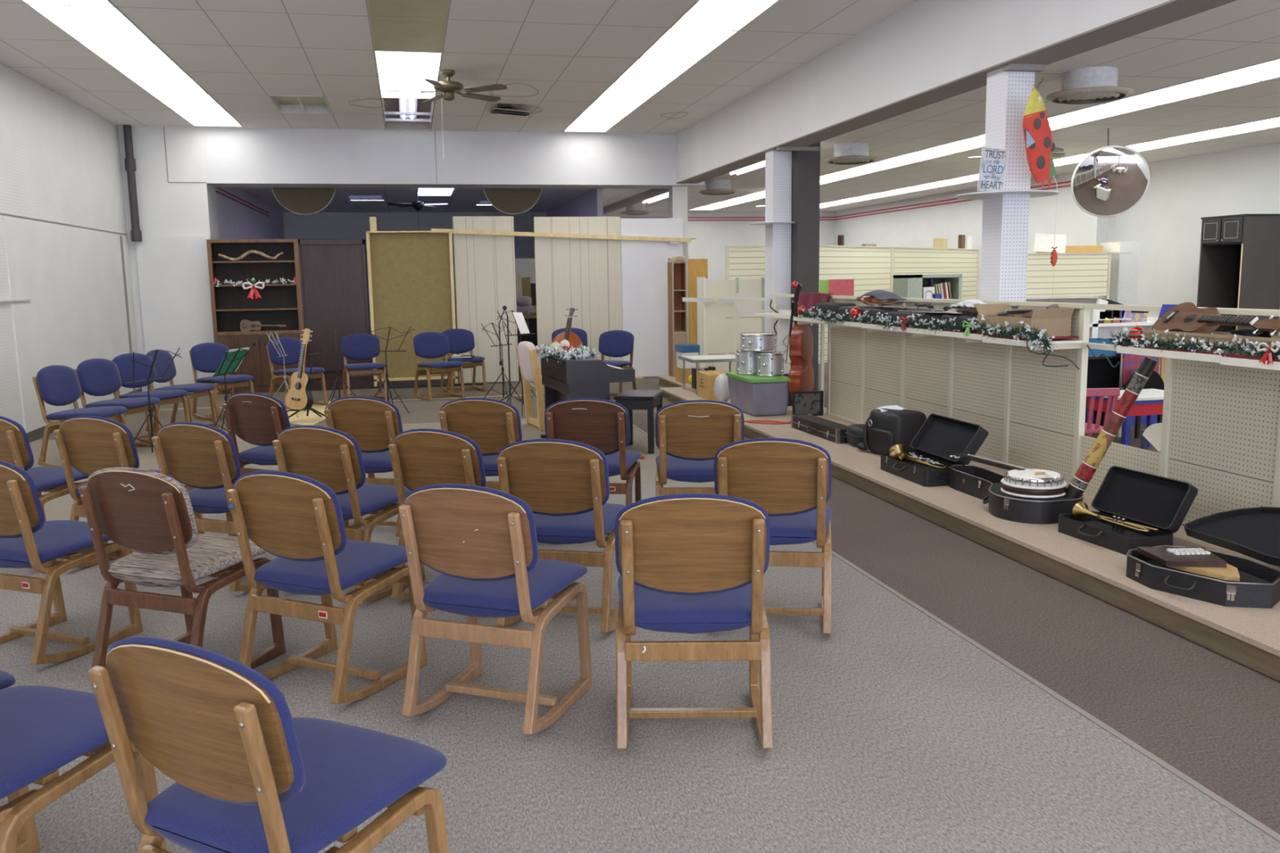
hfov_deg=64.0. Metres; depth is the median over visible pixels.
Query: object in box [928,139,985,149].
diffuser
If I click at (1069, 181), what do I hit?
trim
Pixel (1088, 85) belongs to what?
ceiling vent
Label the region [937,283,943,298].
book
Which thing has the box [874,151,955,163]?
ceiling light
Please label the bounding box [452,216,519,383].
panel board
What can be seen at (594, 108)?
diffuser
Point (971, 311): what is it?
violin
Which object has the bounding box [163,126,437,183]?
trim
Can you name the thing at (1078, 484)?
didgeridoo
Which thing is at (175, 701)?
backrest cushion
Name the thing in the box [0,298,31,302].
wall rail
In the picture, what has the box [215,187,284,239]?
wall
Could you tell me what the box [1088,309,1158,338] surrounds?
shelf
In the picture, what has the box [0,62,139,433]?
wall
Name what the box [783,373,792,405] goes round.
wooden crate
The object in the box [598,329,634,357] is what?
backrest cushion
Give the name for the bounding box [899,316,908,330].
ribbon bow
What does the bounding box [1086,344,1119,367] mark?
cord
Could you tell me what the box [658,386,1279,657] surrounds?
platform
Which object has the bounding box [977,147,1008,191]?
plaque
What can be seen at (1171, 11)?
trim
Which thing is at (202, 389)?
chair
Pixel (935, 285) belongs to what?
book
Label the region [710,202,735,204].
diffuser
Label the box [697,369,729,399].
cardboard box
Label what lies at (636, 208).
ceiling vent
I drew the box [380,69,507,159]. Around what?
ceiling fan
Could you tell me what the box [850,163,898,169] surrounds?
diffuser
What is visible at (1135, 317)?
picture book
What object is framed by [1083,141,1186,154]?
ceiling light
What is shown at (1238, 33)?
ceiling
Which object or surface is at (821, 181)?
ceiling light
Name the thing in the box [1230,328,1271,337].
pouch
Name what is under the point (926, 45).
ceiling beam
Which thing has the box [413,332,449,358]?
backrest cushion
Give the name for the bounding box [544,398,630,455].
backrest cushion
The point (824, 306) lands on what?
case
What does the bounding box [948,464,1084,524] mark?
case
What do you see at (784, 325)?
board
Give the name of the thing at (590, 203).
wall
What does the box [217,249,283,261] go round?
horn
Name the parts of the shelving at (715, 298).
shelf arm, panel, post, panel, panel, panel, shelf arm, post, panel, panel, post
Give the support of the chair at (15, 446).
on the floor
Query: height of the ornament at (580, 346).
0.114 m
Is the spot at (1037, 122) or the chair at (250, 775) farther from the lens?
the spot at (1037, 122)
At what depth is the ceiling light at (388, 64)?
10.00 m
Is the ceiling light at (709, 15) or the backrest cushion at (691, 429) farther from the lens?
the ceiling light at (709, 15)
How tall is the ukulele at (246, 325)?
0.184 m
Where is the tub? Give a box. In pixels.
[725,371,790,416]
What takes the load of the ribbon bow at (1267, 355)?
attached to the garland at (1122, 340)
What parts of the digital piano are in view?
leg panel, panel, panel, lid, leg panel, panel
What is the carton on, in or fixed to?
on the panel at (1080, 273)
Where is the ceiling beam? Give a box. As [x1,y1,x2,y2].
[675,0,1169,182]
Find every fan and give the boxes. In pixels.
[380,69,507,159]
[387,190,448,226]
[967,147,1065,158]
[1142,422,1162,453]
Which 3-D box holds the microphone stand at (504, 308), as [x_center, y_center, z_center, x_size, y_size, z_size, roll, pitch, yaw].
[-1.466,-0.784,11.615,0.457,1.170,0.423,-3,8,-12]
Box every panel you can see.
[297,239,373,391]
[367,0,448,19]
[369,17,446,52]
[620,217,682,376]
[688,258,708,354]
[724,244,764,354]
[817,244,893,363]
[892,246,979,299]
[1026,252,1132,300]
[1080,303,1161,496]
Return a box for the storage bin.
[675,343,699,368]
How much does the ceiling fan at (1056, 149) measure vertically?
0.300 m
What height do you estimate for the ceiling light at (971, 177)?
0.056 m
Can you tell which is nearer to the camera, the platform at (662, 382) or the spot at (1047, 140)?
the spot at (1047, 140)
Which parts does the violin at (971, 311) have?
plate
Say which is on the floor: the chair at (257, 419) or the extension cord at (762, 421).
the chair at (257, 419)
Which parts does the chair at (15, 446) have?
backrest post, sled frame, seat, rail, sled frame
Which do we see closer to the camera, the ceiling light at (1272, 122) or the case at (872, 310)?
the case at (872, 310)
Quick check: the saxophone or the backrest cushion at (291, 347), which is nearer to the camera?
the saxophone
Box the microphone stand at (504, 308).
[498,305,521,404]
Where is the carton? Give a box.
[1035,245,1102,253]
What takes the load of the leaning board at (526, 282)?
on the floor
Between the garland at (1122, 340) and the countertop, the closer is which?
the garland at (1122, 340)
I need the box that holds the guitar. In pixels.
[284,328,314,410]
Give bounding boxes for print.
[22,582,28,587]
[319,612,326,617]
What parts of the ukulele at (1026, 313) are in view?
plate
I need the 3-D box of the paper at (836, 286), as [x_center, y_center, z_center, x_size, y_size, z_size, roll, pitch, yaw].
[1.956,-1.265,9.956,0.240,0.330,0.068,0,8,6]
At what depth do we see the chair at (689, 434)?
5.40 m
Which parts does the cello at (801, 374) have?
plate, plate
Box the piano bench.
[613,389,663,453]
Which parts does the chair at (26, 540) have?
rail, sled frame, backrest post, seat, sled frame, rail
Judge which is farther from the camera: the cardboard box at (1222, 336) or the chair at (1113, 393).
the chair at (1113, 393)
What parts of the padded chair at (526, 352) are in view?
leg, backrest, rail, rail, seat, leg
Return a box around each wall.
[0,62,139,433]
[118,125,704,393]
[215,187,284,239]
[283,211,834,332]
[515,257,535,365]
[546,188,603,216]
[834,172,1108,300]
[1107,216,1115,242]
[1115,142,1279,335]
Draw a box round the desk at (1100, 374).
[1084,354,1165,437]
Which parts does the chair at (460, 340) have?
sled frame, seat, rail, sled frame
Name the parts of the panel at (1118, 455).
rail, panel, rail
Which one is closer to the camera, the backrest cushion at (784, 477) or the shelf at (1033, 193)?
the backrest cushion at (784, 477)
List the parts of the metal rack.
slotted post, cross rail, post, rail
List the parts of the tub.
lid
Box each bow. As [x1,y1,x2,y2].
[242,281,264,299]
[562,346,575,355]
[893,308,942,311]
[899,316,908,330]
[903,307,934,311]
[962,321,973,335]
[1257,342,1279,364]
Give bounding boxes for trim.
[0,213,135,391]
[160,394,536,409]
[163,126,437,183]
[215,180,1071,221]
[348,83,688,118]
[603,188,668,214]
[632,424,1279,842]
[675,0,1236,183]
[776,63,1044,151]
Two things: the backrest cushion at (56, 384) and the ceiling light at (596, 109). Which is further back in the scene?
the ceiling light at (596, 109)
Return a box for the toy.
[1050,175,1057,297]
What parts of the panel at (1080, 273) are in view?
slat panel, post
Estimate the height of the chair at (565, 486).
0.831 m
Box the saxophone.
[888,444,948,469]
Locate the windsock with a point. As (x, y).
(1039, 144)
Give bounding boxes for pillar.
[668,186,688,343]
[764,149,791,351]
[791,142,820,391]
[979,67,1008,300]
[1000,71,1034,301]
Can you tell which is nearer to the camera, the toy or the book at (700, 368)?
the toy
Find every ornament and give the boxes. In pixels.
[550,341,561,351]
[560,338,569,349]
[575,344,586,354]
[791,280,798,288]
[797,305,806,315]
[849,306,860,319]
[1127,324,1144,342]
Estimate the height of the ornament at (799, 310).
0.092 m
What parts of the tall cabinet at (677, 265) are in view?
arch frame, door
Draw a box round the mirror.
[1071,128,1150,217]
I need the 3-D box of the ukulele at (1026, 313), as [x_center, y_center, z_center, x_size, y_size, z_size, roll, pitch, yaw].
[2.441,-0.706,6.425,0.175,0.132,0.549,-2,8,-7]
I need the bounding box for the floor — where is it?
[0,352,1279,852]
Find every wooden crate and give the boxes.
[675,367,691,383]
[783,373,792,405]
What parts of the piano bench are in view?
leg, seat, leg, leg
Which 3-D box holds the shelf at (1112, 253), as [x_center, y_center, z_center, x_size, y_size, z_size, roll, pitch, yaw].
[5.642,-2.327,13.845,1.600,0.020,0.920,-3,8,-12]
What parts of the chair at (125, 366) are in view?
sled frame, seat, backrest post, rail, sled frame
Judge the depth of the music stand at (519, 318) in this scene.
11.21 m
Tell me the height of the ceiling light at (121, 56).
0.056 m
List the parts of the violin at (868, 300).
plate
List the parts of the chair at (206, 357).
backrest post, sled frame, seat, rail, sled frame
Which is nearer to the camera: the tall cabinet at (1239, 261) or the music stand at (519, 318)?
the music stand at (519, 318)
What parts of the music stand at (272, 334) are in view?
arm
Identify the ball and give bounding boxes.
[688,374,691,384]
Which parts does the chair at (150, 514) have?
backrest post, sled frame, rail, seat, backrest post, rail, sled frame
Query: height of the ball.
0.120 m
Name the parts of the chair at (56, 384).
backrest post, rail, sled frame, backrest post, seat, rail, sled frame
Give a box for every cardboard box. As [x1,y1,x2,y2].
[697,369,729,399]
[975,303,1074,337]
[1142,329,1279,358]
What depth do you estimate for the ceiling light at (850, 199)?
21.71 m
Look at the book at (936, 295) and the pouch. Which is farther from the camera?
the book at (936, 295)
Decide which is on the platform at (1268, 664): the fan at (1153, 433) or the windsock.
the fan at (1153, 433)
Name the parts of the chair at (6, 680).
seat, sled frame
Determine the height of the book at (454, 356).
0.026 m
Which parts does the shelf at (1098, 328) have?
panel, shelf, shelf, panel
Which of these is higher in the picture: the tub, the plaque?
the plaque
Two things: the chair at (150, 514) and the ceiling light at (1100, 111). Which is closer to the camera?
the chair at (150, 514)
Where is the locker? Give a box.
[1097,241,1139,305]
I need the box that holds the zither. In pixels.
[1137,546,1239,581]
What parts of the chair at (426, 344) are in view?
backrest post, sled frame, rail, seat, rail, sled frame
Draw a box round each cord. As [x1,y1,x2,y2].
[744,419,791,424]
[1026,335,1079,369]
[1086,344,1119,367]
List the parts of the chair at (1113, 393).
leg, seat, rail, leg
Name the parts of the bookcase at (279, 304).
panel, door, shelf, shelf, panel, shelf, shelf, door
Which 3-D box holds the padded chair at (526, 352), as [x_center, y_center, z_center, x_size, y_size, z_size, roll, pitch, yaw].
[-0.888,-0.422,10.192,0.572,0.859,0.500,-4,9,-21]
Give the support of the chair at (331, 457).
on the floor
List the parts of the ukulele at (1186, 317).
plate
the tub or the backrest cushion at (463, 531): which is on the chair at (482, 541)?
the backrest cushion at (463, 531)
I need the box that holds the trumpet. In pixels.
[1072,501,1159,534]
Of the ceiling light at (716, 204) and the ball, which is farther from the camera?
the ceiling light at (716, 204)
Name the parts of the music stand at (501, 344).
leg, leg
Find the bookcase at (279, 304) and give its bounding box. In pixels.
[206,238,306,394]
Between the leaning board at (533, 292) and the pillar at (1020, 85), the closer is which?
the pillar at (1020, 85)
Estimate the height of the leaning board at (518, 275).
1.550 m
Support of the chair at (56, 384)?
on the floor
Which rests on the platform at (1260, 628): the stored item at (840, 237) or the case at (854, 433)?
the case at (854, 433)
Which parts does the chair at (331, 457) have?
backrest post, sled frame, rail, backrest post, seat, rail, sled frame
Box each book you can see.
[451,355,474,357]
[691,368,698,389]
[697,366,704,370]
[707,365,715,370]
[922,286,934,298]
[926,277,933,286]
[933,293,941,298]
[934,284,937,293]
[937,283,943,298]
[937,284,942,298]
[941,282,948,298]
[942,283,946,298]
[946,282,951,298]
[1096,298,1109,319]
[1098,311,1111,323]
[1103,299,1118,319]
[1111,310,1119,322]
[1114,302,1124,318]
[1119,310,1147,322]
[1131,311,1149,313]
[1158,304,1177,318]
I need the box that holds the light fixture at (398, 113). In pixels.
[381,97,435,128]
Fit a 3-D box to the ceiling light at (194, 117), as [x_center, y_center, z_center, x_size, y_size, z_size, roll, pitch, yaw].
[-5.418,-3.899,12.898,0.610,0.056,1.220,-3,8,-12]
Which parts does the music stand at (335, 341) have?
leg, arm, leg, arm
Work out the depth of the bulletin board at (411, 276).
14.21 m
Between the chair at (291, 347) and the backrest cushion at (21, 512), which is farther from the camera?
the chair at (291, 347)
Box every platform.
[657,375,691,386]
[658,377,680,387]
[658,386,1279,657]
[662,391,1279,681]
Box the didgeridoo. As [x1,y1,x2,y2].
[1062,355,1158,498]
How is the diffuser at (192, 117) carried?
attached to the ceiling light at (194, 117)
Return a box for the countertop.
[1026,297,1103,303]
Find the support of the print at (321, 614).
on the chair at (297, 519)
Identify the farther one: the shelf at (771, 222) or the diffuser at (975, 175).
the diffuser at (975, 175)
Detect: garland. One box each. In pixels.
[213,277,296,286]
[534,343,599,364]
[796,306,1058,351]
[1102,326,1279,362]
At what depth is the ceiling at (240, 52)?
9.48 m
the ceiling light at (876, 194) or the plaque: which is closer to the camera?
the plaque
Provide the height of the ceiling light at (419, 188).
0.056 m
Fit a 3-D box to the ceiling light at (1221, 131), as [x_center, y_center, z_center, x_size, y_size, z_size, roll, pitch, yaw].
[6.587,-3.411,11.897,0.610,0.056,1.220,-3,8,-12]
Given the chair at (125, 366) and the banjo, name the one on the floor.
the chair at (125, 366)
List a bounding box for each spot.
[1034,118,1041,128]
[1036,155,1045,168]
[1044,137,1051,147]
[1050,142,1055,151]
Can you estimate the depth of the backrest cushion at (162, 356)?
10.33 m
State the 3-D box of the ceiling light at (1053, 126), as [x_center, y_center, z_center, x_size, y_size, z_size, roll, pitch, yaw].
[4.206,-3.297,11.374,0.610,0.056,1.220,-3,8,-12]
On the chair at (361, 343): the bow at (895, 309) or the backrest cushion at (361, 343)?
the backrest cushion at (361, 343)
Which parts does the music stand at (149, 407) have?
arm, leg, arm, arm, leg, arm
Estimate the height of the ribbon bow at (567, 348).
0.094 m
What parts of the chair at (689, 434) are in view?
sled frame, backrest post, seat, rail, backrest post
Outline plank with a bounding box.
[431,228,691,242]
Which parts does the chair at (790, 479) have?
backrest post, rail, seat, backrest post, sled frame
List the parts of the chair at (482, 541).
backrest post, sled frame, rail, seat, backrest post, sled frame, rail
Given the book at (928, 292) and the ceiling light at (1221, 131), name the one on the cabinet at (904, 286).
the book at (928, 292)
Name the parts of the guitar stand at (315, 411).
leg, post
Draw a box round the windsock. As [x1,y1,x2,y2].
[1022,79,1056,189]
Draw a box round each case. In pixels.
[791,413,848,444]
[814,302,856,318]
[838,306,903,324]
[844,423,869,446]
[880,413,988,487]
[885,310,956,328]
[940,314,977,331]
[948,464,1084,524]
[1057,466,1197,555]
[1125,506,1279,608]
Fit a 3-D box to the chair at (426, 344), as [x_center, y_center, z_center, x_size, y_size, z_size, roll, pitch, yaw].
[-2.528,-0.761,12.850,0.490,0.831,0.541,-7,10,-34]
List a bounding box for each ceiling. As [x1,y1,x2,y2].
[0,0,919,134]
[239,0,1279,212]
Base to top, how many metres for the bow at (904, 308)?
0.030 m
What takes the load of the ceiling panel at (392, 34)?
attached to the ceiling at (240, 52)
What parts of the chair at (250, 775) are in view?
backrest post, sled frame, rail, backrest post, seat, rail, sled frame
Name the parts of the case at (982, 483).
handle, edge trim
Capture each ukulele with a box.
[240,319,285,331]
[997,303,1059,317]
[1151,302,1279,335]
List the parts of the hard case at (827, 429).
handle, lid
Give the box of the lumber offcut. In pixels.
[369,217,377,231]
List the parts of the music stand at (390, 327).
leg, arm, arm, leg, arm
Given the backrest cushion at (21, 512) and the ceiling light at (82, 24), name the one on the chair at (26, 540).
the backrest cushion at (21, 512)
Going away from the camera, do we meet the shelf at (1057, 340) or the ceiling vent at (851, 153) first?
the shelf at (1057, 340)
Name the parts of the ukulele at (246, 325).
plate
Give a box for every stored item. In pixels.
[837,235,844,245]
[862,244,876,246]
[933,238,947,248]
[958,234,964,248]
[964,235,972,248]
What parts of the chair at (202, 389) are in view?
sled frame, seat, sled frame, rail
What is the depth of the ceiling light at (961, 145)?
12.86 m
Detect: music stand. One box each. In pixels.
[124,347,182,453]
[213,346,251,433]
[266,331,305,417]
[310,328,359,413]
[364,326,414,413]
[480,321,521,403]
[496,309,545,416]
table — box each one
[516,314,537,346]
[678,354,735,394]
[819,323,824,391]
[1086,388,1164,446]
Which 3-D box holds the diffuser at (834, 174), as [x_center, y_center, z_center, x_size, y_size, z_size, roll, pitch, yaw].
[3.138,-3.979,16.087,0.586,0.010,1.196,-3,8,-12]
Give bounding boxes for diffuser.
[81,0,107,1]
[124,71,202,89]
[178,111,238,123]
[349,195,382,197]
[417,191,451,193]
[566,118,617,128]
[581,102,637,115]
[598,83,662,99]
[697,206,718,208]
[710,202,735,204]
[729,197,755,199]
[745,192,764,195]
[819,202,840,204]
[820,172,861,177]
[842,197,867,199]
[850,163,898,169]
[864,192,894,195]
[886,151,942,159]
[894,186,926,190]
[924,180,962,184]
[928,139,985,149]
[960,173,978,177]
[978,124,1062,136]
[1048,104,1139,120]
[1053,154,1087,161]
[1120,79,1241,101]
[1125,142,1171,149]
[1167,127,1249,139]
[1222,59,1279,75]
[1245,117,1279,124]
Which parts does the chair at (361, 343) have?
backrest post, sled frame, rail, seat, rail, backrest post, sled frame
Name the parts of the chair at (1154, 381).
leg, leg, backrest, leg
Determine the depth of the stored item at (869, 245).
14.26 m
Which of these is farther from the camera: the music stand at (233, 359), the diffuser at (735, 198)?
the diffuser at (735, 198)
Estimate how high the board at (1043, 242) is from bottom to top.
0.265 m
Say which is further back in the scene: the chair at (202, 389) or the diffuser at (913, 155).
the diffuser at (913, 155)
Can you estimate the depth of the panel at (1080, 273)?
13.40 m
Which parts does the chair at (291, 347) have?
backrest post, sled frame, rail, seat, rail, sled frame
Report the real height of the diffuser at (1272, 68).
0.010 m
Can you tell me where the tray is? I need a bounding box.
[1088,337,1115,356]
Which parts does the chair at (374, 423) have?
backrest post, sled frame, seat, rail, backrest post, sled frame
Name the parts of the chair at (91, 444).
backrest post, rail, sled frame, backrest post, seat, sled frame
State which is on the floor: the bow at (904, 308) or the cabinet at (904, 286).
the cabinet at (904, 286)
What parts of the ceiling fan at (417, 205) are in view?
blade, rod, blade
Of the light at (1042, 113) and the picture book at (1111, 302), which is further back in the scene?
the picture book at (1111, 302)
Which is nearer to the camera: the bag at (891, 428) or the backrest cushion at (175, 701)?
the backrest cushion at (175, 701)
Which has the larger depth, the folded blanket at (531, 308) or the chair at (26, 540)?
the folded blanket at (531, 308)
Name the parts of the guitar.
plate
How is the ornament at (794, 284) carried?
on the cello at (801, 374)
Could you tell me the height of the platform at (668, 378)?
0.022 m
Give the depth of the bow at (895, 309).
7.69 m
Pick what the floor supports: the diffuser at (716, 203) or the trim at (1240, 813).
the trim at (1240, 813)
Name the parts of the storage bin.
lid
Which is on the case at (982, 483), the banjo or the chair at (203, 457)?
the banjo
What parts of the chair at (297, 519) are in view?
backrest post, sled frame, rail, seat, backrest post, sled frame, rail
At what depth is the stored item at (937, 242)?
15.86 m
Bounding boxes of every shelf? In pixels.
[749,221,795,225]
[754,312,798,319]
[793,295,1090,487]
[872,324,994,337]
[955,189,1059,199]
[994,337,1082,344]
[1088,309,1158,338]
[1111,252,1132,254]
[1116,306,1279,525]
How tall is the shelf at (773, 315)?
0.025 m
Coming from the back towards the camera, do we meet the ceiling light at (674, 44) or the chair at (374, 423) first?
the ceiling light at (674, 44)
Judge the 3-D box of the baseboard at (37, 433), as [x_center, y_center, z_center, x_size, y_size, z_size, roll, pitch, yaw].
[-4.566,0.884,4.230,0.020,0.100,19.930,-3,8,-12]
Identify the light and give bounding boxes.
[21,0,115,7]
[26,4,155,44]
[78,41,184,71]
[117,70,208,93]
[149,93,226,111]
[173,111,243,126]
[346,195,383,199]
[373,49,442,78]
[377,76,438,98]
[417,187,454,191]
[417,191,453,195]
[477,200,491,204]
[563,117,622,132]
[577,102,642,119]
[593,82,668,103]
[613,58,698,84]
[637,27,738,61]
[642,191,668,203]
[669,0,779,31]
[689,205,726,209]
[702,202,743,206]
[718,197,764,202]
[729,160,765,174]
[737,191,764,197]
[819,171,872,179]
[819,179,841,185]
[819,201,851,206]
[828,197,879,202]
[837,162,911,172]
[853,192,906,197]
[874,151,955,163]
[879,186,938,192]
[909,179,975,186]
[915,138,985,152]
[944,173,978,180]
[964,124,1074,139]
[1040,111,1044,118]
[1048,103,1158,124]
[1053,153,1087,164]
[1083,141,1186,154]
[1102,78,1262,105]
[1147,126,1269,142]
[1200,57,1279,80]
[1225,116,1279,128]
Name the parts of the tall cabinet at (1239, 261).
moulding, door, moulding, door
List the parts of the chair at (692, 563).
sled frame, backrest post, seat, rail, backrest post, sled frame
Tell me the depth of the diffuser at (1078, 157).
14.50 m
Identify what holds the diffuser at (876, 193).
attached to the ceiling light at (876, 194)
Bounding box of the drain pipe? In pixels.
[122,124,142,241]
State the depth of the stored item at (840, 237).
13.74 m
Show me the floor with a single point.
(893, 732)
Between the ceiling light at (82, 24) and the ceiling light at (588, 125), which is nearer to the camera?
the ceiling light at (82, 24)
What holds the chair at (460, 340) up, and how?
on the floor
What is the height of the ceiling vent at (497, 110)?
0.158 m
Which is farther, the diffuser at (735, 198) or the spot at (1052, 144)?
the diffuser at (735, 198)
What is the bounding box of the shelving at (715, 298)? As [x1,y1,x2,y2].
[682,276,764,372]
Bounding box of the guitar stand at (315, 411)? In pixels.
[287,352,325,417]
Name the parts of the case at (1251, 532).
handle, edge trim, lid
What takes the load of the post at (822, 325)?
on the floor
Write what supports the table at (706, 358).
on the floor
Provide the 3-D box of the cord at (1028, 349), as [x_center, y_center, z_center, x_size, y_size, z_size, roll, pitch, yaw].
[2.331,-0.424,5.819,0.039,0.171,0.505,-3,9,-14]
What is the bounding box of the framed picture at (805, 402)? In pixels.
[792,391,823,416]
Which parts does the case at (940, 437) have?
handle, handle, lid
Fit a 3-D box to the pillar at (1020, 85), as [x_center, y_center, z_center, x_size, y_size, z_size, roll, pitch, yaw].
[2.559,-1.041,7.206,0.200,2.830,0.250,-3,8,-12]
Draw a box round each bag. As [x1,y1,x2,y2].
[713,373,729,402]
[857,408,926,454]
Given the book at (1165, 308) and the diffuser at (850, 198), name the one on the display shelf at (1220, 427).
the book at (1165, 308)
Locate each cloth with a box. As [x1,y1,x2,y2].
[792,292,832,322]
[857,289,906,301]
[875,404,907,412]
[950,298,986,307]
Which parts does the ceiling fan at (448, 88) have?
blade, blade, blade, pull chain, blade, blade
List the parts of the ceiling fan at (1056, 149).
blade, blade, blade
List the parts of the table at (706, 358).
leg, leg, leg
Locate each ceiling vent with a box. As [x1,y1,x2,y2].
[266,94,332,114]
[490,103,532,117]
[620,203,650,214]
[698,179,737,195]
[824,142,878,164]
[1045,66,1133,104]
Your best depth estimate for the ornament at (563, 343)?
9.25 m
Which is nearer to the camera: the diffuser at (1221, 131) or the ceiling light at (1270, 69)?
the ceiling light at (1270, 69)
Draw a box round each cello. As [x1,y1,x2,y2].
[551,307,582,352]
[785,283,814,397]
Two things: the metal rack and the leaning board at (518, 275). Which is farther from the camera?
the leaning board at (518, 275)
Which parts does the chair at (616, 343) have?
seat, sled frame, backrest post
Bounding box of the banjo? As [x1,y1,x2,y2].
[950,453,1066,498]
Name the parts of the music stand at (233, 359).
leg, arm, leg, arm, arm, arm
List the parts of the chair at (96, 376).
backrest post, backrest post, seat, rail, sled frame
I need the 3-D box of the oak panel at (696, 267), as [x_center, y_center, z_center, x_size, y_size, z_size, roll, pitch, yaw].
[0.789,-1.466,13.856,0.265,1.583,0.030,-3,8,-12]
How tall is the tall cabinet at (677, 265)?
1.620 m
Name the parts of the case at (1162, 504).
handle, lid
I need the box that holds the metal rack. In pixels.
[734,293,798,363]
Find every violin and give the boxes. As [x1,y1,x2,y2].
[854,296,898,306]
[941,301,979,316]
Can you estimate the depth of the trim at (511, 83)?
11.98 m
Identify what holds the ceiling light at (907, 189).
attached to the ceiling at (1238, 33)
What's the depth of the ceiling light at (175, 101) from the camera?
11.88 m
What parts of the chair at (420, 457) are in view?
backrest post, sled frame, backrest post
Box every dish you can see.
[271,187,335,214]
[483,188,542,214]
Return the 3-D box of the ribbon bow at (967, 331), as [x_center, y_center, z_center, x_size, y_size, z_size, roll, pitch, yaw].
[2.149,-0.641,6.710,0.030,0.094,0.113,-3,8,-12]
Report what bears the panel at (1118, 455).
on the platform at (1260, 628)
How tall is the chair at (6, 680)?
0.831 m
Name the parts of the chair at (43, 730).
backrest post, sled frame, seat, rail, sled frame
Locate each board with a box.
[286,400,331,425]
[365,231,457,386]
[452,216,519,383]
[517,274,520,296]
[521,277,531,305]
[530,283,536,314]
[533,216,622,375]
[776,309,794,373]
[1033,232,1066,253]
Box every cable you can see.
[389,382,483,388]
[769,300,778,351]
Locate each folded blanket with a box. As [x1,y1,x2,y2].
[515,296,531,306]
[516,305,535,315]
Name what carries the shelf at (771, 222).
attached to the pillar at (778, 177)
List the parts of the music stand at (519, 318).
arm, leg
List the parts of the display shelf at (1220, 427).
post, panel, panel, rail, post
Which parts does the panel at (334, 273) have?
rail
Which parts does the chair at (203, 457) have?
backrest post, seat, rail, backrest post, sled frame, sled frame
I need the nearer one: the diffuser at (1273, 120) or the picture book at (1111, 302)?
the picture book at (1111, 302)
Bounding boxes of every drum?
[735,349,762,374]
[739,332,777,351]
[756,351,784,376]
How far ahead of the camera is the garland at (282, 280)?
13.67 m
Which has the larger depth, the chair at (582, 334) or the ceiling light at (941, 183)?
the ceiling light at (941, 183)
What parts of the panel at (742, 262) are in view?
post, slat panel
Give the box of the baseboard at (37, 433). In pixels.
[26,387,142,442]
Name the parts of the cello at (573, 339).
plate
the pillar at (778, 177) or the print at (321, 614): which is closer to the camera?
the print at (321, 614)
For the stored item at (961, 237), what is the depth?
16.50 m
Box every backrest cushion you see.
[0,415,34,471]
[0,460,44,537]
[36,364,81,405]
[59,415,139,475]
[76,358,121,395]
[87,466,198,555]
[107,635,305,805]
[111,352,156,387]
[146,349,176,382]
[157,422,240,489]
[190,342,228,373]
[226,392,290,446]
[234,471,346,561]
[267,337,302,365]
[277,425,365,494]
[327,396,403,453]
[341,333,380,359]
[392,428,485,491]
[403,484,538,581]
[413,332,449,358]
[440,397,522,456]
[441,328,475,353]
[497,439,609,516]
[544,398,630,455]
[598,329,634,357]
[614,493,769,595]
[655,400,744,461]
[714,437,831,516]
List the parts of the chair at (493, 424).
backrest post, seat, rail, backrest post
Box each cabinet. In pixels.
[667,256,687,377]
[893,274,962,299]
[1196,213,1279,335]
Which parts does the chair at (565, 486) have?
backrest post, sled frame, rail, seat, backrest post, sled frame, rail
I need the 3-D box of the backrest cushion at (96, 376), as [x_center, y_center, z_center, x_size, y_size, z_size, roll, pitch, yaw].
[-4.830,-0.438,9.146,0.089,0.334,0.468,1,9,14]
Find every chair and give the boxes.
[0,415,107,568]
[0,460,142,664]
[0,670,19,839]
[0,685,167,852]
[31,364,127,467]
[53,415,204,567]
[74,358,161,447]
[78,466,285,669]
[88,635,448,852]
[111,352,190,443]
[145,349,217,432]
[151,422,252,591]
[189,342,253,421]
[222,392,290,475]
[226,471,427,704]
[266,337,327,409]
[272,425,425,601]
[324,396,405,536]
[341,333,387,400]
[388,428,485,599]
[398,484,592,734]
[413,332,465,401]
[439,397,522,490]
[440,328,486,392]
[497,439,626,632]
[515,341,545,431]
[544,398,641,505]
[551,327,587,347]
[598,329,636,395]
[614,493,773,750]
[655,400,744,496]
[714,437,831,634]
[1084,387,1119,437]
[1101,370,1164,444]
[1139,429,1147,449]
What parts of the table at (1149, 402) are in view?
leg, leg, leg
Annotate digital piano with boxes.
[540,352,635,438]
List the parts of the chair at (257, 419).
backrest post, seat, rail, backrest post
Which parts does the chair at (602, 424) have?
backrest post, rail, seat, backrest post, sled frame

